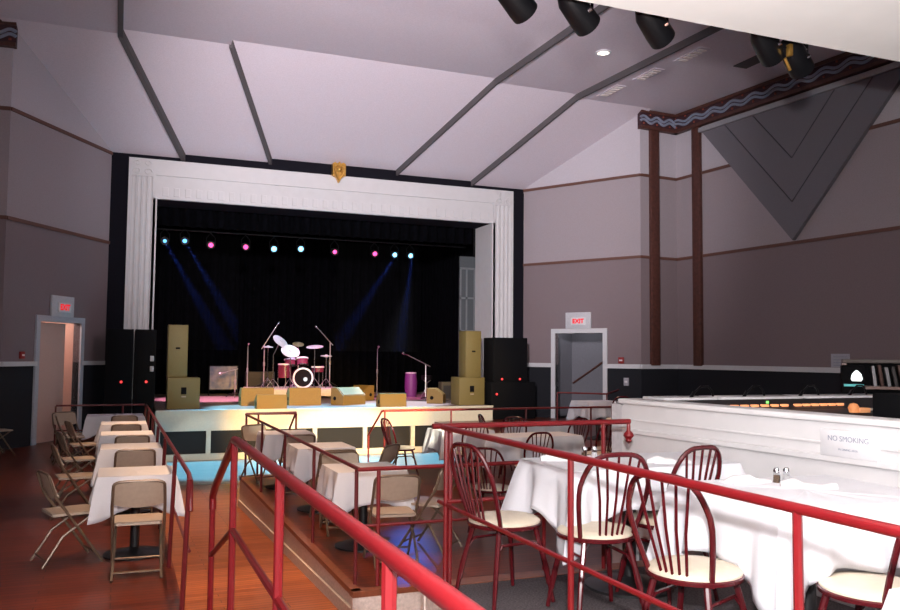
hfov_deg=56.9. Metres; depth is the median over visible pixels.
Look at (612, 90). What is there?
ceiling vent
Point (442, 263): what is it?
stage curtain
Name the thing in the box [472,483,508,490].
seat cushion
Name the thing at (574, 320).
exit sign
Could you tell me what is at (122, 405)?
handrail
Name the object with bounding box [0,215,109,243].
trim
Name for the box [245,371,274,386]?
amplifier
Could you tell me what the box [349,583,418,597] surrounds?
trim
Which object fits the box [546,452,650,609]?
chair
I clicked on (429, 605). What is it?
trim
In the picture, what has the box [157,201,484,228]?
trim
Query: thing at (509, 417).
chair
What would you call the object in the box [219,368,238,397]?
microphone stand
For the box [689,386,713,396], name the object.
gooseneck lamp
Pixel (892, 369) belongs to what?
record sleeve
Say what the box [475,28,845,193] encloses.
ceiling
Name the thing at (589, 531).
seat cushion
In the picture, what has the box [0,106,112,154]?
trim
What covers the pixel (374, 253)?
lamp
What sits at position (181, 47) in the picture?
ceiling
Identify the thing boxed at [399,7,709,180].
ceiling
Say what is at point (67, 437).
folding chair
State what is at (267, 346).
cymbal stand
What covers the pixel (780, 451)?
trim
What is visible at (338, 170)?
medallion
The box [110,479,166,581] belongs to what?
folding chair
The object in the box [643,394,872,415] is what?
mixing console
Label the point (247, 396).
monitor speaker
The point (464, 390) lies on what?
subwoofer
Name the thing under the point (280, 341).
cymbal stand
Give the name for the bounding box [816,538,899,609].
chair
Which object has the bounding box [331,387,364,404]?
monitor speaker
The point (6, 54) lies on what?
wall
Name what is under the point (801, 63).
can
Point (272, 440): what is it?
tablecloth
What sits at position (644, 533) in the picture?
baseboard
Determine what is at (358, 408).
trim
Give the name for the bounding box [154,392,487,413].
floor
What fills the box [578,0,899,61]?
soffit
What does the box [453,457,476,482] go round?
pedestal table
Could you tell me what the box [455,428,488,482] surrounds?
chair
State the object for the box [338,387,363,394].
grille
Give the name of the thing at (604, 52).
recessed light
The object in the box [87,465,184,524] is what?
tablecloth
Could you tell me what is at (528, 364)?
trim
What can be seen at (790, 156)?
triangle
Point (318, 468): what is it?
folding chair
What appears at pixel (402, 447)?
seat cushion
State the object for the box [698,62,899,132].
trim
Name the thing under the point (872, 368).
record sleeve
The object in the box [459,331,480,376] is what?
speaker
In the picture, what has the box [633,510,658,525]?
seat cushion
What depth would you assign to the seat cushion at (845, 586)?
3.38 m
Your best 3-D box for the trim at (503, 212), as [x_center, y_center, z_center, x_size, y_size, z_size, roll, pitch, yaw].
[1.428,0.317,22.840,0.610,6.980,0.140,2,-4,-22]
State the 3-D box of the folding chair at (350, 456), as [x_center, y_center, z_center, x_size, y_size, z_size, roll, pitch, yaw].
[-1.121,1.968,8.728,0.435,0.807,0.510,2,-4,-20]
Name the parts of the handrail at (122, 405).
post, rail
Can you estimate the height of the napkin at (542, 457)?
0.039 m
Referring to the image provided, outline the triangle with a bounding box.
[702,68,899,239]
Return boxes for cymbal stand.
[260,345,274,387]
[265,335,287,387]
[281,345,299,387]
[291,342,303,385]
[306,345,322,386]
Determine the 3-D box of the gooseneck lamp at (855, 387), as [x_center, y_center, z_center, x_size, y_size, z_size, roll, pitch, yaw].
[3.736,0.787,7.611,0.316,0.114,0.030,3,-4,-36]
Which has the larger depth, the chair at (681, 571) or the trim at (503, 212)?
the trim at (503, 212)
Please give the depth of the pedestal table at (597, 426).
16.75 m
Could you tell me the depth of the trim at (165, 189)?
21.09 m
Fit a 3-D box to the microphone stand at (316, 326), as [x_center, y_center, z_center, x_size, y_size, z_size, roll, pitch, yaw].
[-3.773,1.554,25.294,0.499,1.876,0.700,0,-4,15]
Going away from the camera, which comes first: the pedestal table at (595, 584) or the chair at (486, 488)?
the pedestal table at (595, 584)
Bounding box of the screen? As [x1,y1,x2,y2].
[840,365,864,393]
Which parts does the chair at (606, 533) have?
leg, leg, leg, leg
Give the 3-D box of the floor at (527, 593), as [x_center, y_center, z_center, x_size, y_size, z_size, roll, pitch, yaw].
[7.100,2.422,5.013,13.360,1.300,8.300,2,-4,-22]
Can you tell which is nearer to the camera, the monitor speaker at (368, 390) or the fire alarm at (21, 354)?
the fire alarm at (21, 354)
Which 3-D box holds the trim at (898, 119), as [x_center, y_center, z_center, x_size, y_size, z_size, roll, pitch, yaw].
[9.437,-3.700,14.325,2.334,0.070,23.211,3,-4,-33]
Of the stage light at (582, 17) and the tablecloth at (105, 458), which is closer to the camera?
the stage light at (582, 17)
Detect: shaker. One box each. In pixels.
[581,446,586,455]
[591,446,596,457]
[773,467,780,482]
[783,467,789,480]
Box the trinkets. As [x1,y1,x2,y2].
[848,403,869,412]
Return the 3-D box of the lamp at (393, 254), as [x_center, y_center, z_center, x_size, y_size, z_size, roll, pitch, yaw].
[-1.617,-1.543,23.844,0.240,0.446,0.309,2,-4,-22]
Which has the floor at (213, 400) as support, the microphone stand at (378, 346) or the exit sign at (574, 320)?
the microphone stand at (378, 346)
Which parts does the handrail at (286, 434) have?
post, post, post, rail, post, post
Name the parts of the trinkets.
bulb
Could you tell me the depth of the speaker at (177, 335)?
19.17 m
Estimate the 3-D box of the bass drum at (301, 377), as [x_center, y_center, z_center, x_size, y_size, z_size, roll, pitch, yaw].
[-4.401,1.967,24.275,0.877,0.920,0.517,2,-4,-22]
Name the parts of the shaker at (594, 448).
glass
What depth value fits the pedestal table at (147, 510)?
9.56 m
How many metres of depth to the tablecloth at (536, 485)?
4.79 m
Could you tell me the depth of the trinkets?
6.76 m
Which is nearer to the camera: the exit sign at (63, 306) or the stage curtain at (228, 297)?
the exit sign at (63, 306)
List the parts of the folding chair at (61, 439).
backrest, leg, leg, seat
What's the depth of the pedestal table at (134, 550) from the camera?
7.62 m
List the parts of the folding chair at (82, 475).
backrest, leg, frame, leg, seat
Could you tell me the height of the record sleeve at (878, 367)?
0.290 m
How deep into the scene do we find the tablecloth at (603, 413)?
16.49 m
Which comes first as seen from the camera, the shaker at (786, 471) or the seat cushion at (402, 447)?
the shaker at (786, 471)
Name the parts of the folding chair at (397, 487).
leg, seat, backrest, leg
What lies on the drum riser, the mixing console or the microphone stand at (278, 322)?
the microphone stand at (278, 322)
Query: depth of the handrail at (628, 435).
5.27 m
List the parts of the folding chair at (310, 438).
backrest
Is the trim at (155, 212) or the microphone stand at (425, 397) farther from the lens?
the microphone stand at (425, 397)
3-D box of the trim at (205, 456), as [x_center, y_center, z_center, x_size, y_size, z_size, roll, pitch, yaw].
[-2.749,3.269,19.924,8.200,0.660,0.140,2,-4,-22]
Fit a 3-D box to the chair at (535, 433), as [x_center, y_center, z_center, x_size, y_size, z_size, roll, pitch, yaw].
[1.046,2.046,10.556,0.430,0.903,0.510,2,-4,-22]
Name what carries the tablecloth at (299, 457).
on the pedestal table at (305, 508)
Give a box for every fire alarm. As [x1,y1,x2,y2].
[19,351,24,358]
[618,357,623,363]
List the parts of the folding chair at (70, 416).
backrest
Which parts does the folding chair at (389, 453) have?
backrest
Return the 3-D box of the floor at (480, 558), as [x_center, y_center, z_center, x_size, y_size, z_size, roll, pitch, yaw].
[4.303,3.049,11.974,13.380,0.850,6.750,2,-4,-22]
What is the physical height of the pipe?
1.404 m
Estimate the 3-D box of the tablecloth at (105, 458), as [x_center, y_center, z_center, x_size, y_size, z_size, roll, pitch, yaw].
[-3.762,1.856,9.762,0.889,0.398,0.842,2,-4,-22]
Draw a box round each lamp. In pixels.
[160,229,169,244]
[180,229,189,244]
[206,233,215,248]
[241,235,249,250]
[269,237,277,252]
[296,237,304,252]
[330,240,338,255]
[370,243,378,257]
[390,244,398,258]
[406,245,413,258]
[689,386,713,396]
[742,385,764,396]
[798,385,819,395]
[848,385,866,394]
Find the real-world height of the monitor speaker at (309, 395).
0.440 m
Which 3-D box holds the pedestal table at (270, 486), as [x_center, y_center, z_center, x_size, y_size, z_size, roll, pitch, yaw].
[-2.301,2.169,11.626,0.660,0.750,0.640,2,-4,-22]
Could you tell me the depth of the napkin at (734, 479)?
4.24 m
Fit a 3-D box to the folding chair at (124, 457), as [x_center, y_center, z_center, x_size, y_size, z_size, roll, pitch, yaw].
[-3.505,1.976,9.200,0.435,0.807,0.510,2,-4,-23]
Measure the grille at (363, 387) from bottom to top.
0.178 m
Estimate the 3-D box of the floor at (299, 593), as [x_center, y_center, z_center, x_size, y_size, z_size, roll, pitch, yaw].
[-3.145,2.604,6.142,9.050,0.897,18.000,2,-4,-22]
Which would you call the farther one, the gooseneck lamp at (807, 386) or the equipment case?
the gooseneck lamp at (807, 386)
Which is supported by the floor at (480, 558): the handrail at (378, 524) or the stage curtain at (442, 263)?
the handrail at (378, 524)
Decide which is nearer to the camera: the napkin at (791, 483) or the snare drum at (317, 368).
the napkin at (791, 483)
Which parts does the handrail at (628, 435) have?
post, rail, rail, post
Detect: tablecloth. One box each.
[81,413,145,439]
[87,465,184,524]
[90,442,166,486]
[94,421,148,447]
[94,430,155,463]
[255,430,316,460]
[282,442,356,482]
[316,462,414,512]
[421,428,494,459]
[464,431,584,467]
[501,452,745,564]
[504,426,573,433]
[566,400,617,419]
[646,475,899,609]
[882,588,899,609]
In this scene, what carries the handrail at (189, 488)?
on the floor at (73, 578)
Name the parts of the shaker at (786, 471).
glass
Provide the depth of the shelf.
11.42 m
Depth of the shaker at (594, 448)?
5.20 m
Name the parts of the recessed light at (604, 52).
bulb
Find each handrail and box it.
[53,404,144,457]
[144,404,192,609]
[207,436,485,609]
[244,414,358,584]
[246,411,296,475]
[357,461,545,585]
[367,406,611,461]
[432,419,633,583]
[437,425,899,609]
[557,389,618,432]
[572,361,602,383]
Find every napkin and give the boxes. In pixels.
[540,455,567,460]
[646,455,690,463]
[719,474,771,484]
[779,478,837,489]
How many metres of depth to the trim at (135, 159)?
19.48 m
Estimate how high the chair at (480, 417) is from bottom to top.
0.903 m
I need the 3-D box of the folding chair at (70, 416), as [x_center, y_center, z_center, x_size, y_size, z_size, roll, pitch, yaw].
[-6.626,2.269,14.436,0.510,0.807,0.435,-2,-4,38]
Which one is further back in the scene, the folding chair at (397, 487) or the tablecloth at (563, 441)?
the tablecloth at (563, 441)
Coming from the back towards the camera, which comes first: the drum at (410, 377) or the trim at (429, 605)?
the drum at (410, 377)
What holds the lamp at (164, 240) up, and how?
hanging from the pipe
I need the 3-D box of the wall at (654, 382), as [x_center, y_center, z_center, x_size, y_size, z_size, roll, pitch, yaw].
[5.331,-0.626,21.352,1.206,9.150,0.150,2,-4,-27]
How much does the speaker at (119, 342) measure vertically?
2.380 m
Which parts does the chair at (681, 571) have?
leg, leg, leg, leg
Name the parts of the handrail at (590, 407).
post, post, rail, post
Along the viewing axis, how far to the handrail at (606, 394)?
18.06 m
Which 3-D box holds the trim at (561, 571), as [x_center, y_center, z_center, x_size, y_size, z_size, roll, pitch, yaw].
[0.832,1.762,5.455,2.120,0.044,0.130,2,-4,-22]
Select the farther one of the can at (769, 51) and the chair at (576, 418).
the chair at (576, 418)
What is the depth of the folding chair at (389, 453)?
9.68 m
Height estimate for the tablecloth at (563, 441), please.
0.372 m
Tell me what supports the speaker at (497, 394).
on the floor at (497, 429)
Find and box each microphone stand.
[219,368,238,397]
[246,342,249,387]
[254,321,279,386]
[315,325,337,386]
[374,345,379,397]
[402,351,430,398]
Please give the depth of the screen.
10.72 m
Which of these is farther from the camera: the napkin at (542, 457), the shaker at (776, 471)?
the napkin at (542, 457)
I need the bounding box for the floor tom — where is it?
[277,363,291,387]
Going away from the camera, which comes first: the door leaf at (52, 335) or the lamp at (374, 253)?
the door leaf at (52, 335)
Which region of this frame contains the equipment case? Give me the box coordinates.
[872,393,899,418]
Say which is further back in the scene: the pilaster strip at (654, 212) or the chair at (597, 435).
the pilaster strip at (654, 212)
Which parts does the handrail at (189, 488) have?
post, post, post, post, rail, post, rail, post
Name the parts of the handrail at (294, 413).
post, rail, post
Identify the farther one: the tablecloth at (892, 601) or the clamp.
the clamp
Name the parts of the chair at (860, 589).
leg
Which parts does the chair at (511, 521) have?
leg, leg, leg, leg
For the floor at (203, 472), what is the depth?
17.71 m
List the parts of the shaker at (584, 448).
glass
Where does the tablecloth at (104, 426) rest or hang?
on the pedestal table
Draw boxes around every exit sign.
[50,295,73,316]
[566,312,591,328]
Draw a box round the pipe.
[156,227,465,247]
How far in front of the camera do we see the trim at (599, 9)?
19.59 m
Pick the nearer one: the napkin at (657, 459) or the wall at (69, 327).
the napkin at (657, 459)
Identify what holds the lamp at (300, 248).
hanging from the pipe
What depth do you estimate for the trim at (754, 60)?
17.81 m
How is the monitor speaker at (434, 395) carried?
on the floor at (213, 400)
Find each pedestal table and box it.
[103,507,164,560]
[116,507,149,514]
[265,484,290,489]
[297,475,318,512]
[335,505,368,551]
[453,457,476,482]
[584,418,610,439]
[585,510,674,598]
[804,583,816,609]
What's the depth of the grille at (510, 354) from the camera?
21.89 m
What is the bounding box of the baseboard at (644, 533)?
[621,520,879,609]
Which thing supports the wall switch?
attached to the wall at (602, 219)
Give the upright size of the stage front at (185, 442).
0.700 m
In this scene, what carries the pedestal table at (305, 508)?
on the floor at (480, 558)
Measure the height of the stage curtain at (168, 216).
1.380 m
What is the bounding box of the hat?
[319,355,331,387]
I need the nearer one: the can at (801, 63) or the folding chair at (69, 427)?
the can at (801, 63)
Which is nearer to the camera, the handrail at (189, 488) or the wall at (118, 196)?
the handrail at (189, 488)
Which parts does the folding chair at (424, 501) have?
seat, leg, backrest, leg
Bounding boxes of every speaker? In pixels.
[103,329,133,413]
[132,329,156,433]
[166,325,187,377]
[238,387,273,405]
[254,394,286,408]
[286,387,320,405]
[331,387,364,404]
[353,385,373,400]
[376,393,405,406]
[427,388,445,403]
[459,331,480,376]
[484,337,526,381]
[484,381,534,419]
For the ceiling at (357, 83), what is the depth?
18.39 m
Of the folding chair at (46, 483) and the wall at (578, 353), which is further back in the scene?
the wall at (578, 353)
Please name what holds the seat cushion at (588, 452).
on the chair at (597, 435)
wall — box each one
[0,33,111,449]
[0,47,12,359]
[41,321,73,431]
[103,152,522,409]
[156,159,493,223]
[523,115,640,417]
[558,333,602,419]
[612,403,638,562]
[622,404,899,576]
[640,129,677,397]
[676,61,899,395]
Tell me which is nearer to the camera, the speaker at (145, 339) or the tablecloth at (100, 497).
the tablecloth at (100, 497)
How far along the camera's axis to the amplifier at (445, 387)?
24.02 m
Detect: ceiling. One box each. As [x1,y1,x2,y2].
[0,0,178,157]
[123,0,267,161]
[233,0,598,169]
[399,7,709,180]
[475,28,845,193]
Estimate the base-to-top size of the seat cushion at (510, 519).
0.034 m
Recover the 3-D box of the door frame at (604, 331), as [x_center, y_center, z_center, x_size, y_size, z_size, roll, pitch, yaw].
[3.447,1.827,22.002,1.678,2.400,0.190,-2,-4,38]
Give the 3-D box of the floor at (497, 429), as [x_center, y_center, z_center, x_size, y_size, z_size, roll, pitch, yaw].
[3.441,3.402,19.508,6.200,1.050,7.400,2,-4,-22]
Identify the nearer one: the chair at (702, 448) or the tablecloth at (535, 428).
the chair at (702, 448)
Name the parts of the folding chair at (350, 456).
backrest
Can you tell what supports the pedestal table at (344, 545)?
on the floor at (480, 558)
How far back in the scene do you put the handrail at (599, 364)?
23.26 m
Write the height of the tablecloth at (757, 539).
0.439 m
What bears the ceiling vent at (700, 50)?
in the ceiling at (710, 76)
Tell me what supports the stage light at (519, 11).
attached to the soffit
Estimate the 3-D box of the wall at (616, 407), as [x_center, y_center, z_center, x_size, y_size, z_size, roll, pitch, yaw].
[1.525,1.546,6.800,0.380,1.470,0.140,2,-4,-26]
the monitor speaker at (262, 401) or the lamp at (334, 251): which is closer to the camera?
the monitor speaker at (262, 401)
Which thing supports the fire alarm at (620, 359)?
attached to the wall at (602, 219)
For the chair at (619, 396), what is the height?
0.903 m
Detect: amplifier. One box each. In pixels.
[208,365,237,395]
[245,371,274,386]
[438,382,450,399]
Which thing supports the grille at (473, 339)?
attached to the speaker at (469, 341)
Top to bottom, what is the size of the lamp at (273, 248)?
0.446 m
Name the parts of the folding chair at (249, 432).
leg, backrest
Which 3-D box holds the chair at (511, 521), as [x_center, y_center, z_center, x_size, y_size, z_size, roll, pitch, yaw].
[0.281,1.235,4.778,0.510,0.903,0.430,3,-4,-32]
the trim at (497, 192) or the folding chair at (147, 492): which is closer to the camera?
the folding chair at (147, 492)
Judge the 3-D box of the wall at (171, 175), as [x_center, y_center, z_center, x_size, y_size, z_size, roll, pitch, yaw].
[-2.893,-2.846,21.284,8.760,0.930,0.165,2,-4,-22]
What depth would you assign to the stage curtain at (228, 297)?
27.65 m
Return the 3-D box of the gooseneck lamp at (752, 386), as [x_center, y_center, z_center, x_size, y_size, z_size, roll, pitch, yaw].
[2.622,0.750,7.168,0.316,0.114,0.030,3,-4,-36]
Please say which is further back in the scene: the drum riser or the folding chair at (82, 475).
the drum riser
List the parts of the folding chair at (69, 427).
backrest, leg, seat, leg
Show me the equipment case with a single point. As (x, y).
(887, 405)
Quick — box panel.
[458,256,474,376]
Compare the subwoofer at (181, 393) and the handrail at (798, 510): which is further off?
the subwoofer at (181, 393)
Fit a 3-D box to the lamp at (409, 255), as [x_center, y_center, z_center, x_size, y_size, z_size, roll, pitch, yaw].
[-1.172,-1.528,24.021,0.240,0.446,0.309,2,-4,-22]
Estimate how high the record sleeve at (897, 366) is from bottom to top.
0.291 m
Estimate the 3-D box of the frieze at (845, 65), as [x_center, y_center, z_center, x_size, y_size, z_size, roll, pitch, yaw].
[8.300,-4.976,16.967,1.291,0.490,11.008,3,-4,-33]
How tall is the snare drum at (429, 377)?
0.662 m
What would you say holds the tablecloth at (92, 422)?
on the pedestal table
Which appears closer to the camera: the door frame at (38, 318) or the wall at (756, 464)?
the wall at (756, 464)
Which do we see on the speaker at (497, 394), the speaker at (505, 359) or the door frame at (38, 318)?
the speaker at (505, 359)
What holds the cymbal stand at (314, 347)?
on the drum riser
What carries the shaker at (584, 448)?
on the tablecloth at (536, 485)
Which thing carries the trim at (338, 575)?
attached to the floor at (480, 558)
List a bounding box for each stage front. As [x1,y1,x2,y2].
[155,407,492,431]
[160,425,431,454]
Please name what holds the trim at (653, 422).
attached to the wall at (756, 464)
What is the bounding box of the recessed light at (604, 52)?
[595,49,610,55]
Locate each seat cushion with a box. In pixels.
[400,445,414,449]
[468,510,539,527]
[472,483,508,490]
[557,521,632,539]
[587,451,611,454]
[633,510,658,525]
[648,555,742,582]
[818,571,899,601]
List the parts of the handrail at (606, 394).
rail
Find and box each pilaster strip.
[649,130,660,365]
[691,126,703,365]
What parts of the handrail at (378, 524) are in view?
post, rail, rail, post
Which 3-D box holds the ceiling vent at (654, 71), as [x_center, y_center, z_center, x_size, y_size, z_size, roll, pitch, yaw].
[4.441,-5.153,18.595,0.260,0.035,0.850,2,-4,-22]
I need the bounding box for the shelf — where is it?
[841,359,899,393]
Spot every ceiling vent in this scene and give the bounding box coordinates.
[596,85,625,97]
[632,67,664,81]
[673,46,710,62]
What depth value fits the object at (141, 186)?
19.42 m
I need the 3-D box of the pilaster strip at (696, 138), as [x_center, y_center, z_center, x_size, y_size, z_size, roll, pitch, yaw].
[6.225,-1.549,20.882,0.100,6.150,0.270,2,-4,-27]
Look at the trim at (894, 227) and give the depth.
19.63 m
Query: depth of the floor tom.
24.06 m
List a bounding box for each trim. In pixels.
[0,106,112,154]
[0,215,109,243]
[0,361,37,366]
[82,361,104,364]
[118,0,185,160]
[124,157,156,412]
[133,159,152,173]
[149,198,156,329]
[154,405,492,438]
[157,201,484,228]
[159,426,422,461]
[162,187,492,220]
[229,41,271,164]
[239,475,361,592]
[239,480,350,605]
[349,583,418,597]
[351,592,421,609]
[396,5,609,175]
[422,594,425,609]
[425,597,441,609]
[450,560,643,585]
[471,26,723,185]
[475,223,494,376]
[493,190,512,337]
[496,192,510,203]
[523,118,899,191]
[523,226,899,265]
[527,363,551,366]
[605,364,839,372]
[618,398,899,428]
[621,418,899,452]
[622,428,899,471]
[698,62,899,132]
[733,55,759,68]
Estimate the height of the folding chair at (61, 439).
0.807 m
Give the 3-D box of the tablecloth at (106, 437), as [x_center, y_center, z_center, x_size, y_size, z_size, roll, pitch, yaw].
[-4.410,1.944,11.334,0.848,0.394,0.816,2,-4,-22]
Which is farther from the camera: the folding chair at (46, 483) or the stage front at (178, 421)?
the stage front at (178, 421)
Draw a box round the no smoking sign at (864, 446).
[820,428,880,461]
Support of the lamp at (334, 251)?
hanging from the pipe
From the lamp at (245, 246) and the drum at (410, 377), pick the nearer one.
the lamp at (245, 246)
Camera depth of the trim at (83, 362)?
18.56 m
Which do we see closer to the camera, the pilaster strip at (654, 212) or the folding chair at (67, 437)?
the folding chair at (67, 437)
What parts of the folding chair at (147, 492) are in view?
leg, seat, backrest, leg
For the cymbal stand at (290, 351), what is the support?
on the drum riser
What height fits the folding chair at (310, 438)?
0.807 m
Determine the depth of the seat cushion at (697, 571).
3.60 m
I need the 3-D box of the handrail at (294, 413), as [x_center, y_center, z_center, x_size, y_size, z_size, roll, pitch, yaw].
[-2.896,2.423,13.110,0.786,1.514,0.812,2,-4,-22]
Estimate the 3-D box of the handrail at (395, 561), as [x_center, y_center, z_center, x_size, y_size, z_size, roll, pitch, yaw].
[-0.537,1.402,2.779,0.042,1.632,5.102,2,-4,-22]
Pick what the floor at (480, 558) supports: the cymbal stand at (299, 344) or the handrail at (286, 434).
the handrail at (286, 434)
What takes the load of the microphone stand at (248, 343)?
on the floor at (213, 400)
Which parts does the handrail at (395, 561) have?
post, post, rail, post, post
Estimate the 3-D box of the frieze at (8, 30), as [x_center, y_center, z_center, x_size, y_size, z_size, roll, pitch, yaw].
[-7.925,-5.512,10.520,1.291,0.490,11.004,1,-4,-11]
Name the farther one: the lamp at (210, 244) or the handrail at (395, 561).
the lamp at (210, 244)
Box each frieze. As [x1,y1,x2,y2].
[0,19,17,48]
[638,52,895,134]
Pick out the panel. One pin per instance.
(466, 264)
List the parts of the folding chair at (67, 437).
seat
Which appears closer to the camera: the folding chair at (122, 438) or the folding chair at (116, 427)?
the folding chair at (122, 438)
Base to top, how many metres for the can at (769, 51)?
0.244 m
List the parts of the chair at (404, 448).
leg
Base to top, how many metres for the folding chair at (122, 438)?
0.807 m
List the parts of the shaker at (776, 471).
glass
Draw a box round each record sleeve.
[870,366,876,385]
[876,365,883,385]
[883,367,890,386]
[889,367,898,386]
[895,365,899,382]
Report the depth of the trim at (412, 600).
6.60 m
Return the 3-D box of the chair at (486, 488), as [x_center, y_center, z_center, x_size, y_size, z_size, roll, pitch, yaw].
[0.433,1.931,8.764,0.430,0.903,0.510,-1,-4,18]
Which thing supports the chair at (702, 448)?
on the floor at (527, 593)
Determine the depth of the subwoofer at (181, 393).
19.13 m
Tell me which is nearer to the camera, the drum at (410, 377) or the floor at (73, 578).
the floor at (73, 578)
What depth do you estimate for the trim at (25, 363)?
16.09 m
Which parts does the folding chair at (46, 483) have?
backrest, leg, leg, seat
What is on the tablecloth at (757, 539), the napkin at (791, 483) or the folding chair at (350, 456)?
the napkin at (791, 483)
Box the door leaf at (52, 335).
[36,322,65,442]
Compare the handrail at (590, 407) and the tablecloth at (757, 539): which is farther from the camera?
the handrail at (590, 407)
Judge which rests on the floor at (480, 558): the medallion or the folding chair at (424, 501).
the folding chair at (424, 501)
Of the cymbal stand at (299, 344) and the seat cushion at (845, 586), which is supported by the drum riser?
the cymbal stand at (299, 344)
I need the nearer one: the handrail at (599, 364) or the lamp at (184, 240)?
the lamp at (184, 240)
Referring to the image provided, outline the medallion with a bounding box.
[331,161,345,182]
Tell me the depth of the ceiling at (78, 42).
17.08 m
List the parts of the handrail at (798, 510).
post, rail, post, rail, post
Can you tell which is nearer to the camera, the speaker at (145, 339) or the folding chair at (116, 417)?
the folding chair at (116, 417)
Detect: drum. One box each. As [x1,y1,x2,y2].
[284,357,314,387]
[311,366,323,386]
[405,372,416,396]
[421,375,432,395]
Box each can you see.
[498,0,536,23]
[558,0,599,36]
[635,11,674,49]
[750,33,784,66]
[781,40,814,78]
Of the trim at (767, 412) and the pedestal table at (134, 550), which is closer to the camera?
the trim at (767, 412)
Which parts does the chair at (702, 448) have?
leg, leg, leg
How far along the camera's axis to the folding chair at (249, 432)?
12.17 m
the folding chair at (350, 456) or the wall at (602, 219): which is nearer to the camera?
the folding chair at (350, 456)
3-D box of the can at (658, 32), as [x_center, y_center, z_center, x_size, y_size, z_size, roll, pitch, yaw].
[1.361,-1.760,5.145,0.397,0.254,0.306,-3,-5,44]
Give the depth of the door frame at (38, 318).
17.24 m
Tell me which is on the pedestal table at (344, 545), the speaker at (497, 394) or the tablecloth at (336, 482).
the tablecloth at (336, 482)
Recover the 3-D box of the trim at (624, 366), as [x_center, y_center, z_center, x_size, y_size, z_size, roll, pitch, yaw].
[10.086,1.114,13.001,1.595,0.110,20.807,3,-4,-31]
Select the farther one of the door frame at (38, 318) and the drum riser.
the drum riser
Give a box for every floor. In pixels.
[0,435,179,609]
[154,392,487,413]
[162,484,337,609]
[167,452,443,501]
[246,465,611,587]
[434,415,611,462]
[453,518,854,609]
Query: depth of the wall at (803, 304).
18.29 m
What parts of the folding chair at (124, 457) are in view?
backrest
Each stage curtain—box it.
[153,225,425,393]
[156,206,472,244]
[424,242,472,391]
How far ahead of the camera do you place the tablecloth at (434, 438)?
12.18 m
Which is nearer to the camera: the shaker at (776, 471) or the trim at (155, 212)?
the shaker at (776, 471)
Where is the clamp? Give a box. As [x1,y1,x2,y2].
[784,44,792,70]
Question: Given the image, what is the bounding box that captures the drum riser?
[243,386,332,395]
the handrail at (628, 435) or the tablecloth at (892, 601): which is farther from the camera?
the handrail at (628, 435)
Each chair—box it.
[0,428,14,454]
[30,470,102,568]
[45,444,92,519]
[50,411,86,458]
[52,415,85,464]
[55,431,95,494]
[61,420,96,472]
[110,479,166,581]
[111,415,137,420]
[111,424,141,430]
[114,435,149,443]
[114,448,155,517]
[239,424,275,483]
[278,434,315,497]
[309,449,355,521]
[319,451,359,536]
[348,443,399,512]
[363,474,420,569]
[380,418,418,475]
[398,467,462,553]
[450,442,554,609]
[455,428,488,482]
[467,447,508,535]
[478,414,512,470]
[498,416,526,477]
[514,432,553,467]
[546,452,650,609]
[567,418,589,443]
[587,424,611,454]
[597,429,611,451]
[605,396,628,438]
[615,445,721,605]
[626,472,746,609]
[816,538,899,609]
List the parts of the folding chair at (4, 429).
seat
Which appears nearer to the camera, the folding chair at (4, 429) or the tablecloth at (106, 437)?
the tablecloth at (106, 437)
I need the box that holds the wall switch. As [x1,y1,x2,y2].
[624,378,628,385]
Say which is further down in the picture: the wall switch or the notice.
the wall switch
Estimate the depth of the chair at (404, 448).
12.42 m
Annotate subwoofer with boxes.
[165,377,199,408]
[451,377,483,404]
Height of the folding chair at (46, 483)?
0.807 m
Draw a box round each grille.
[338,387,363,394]
[353,385,367,390]
[466,332,480,375]
[495,339,525,380]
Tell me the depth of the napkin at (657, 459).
5.03 m
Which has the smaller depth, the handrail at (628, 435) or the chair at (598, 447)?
the handrail at (628, 435)
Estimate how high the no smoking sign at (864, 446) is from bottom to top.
0.155 m
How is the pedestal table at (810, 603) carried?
on the floor at (527, 593)
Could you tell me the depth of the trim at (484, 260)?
23.16 m
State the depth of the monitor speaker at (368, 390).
23.50 m
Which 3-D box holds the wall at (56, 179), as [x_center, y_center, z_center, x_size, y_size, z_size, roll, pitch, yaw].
[-8.253,-0.956,17.493,0.150,9.100,3.535,0,-4,8]

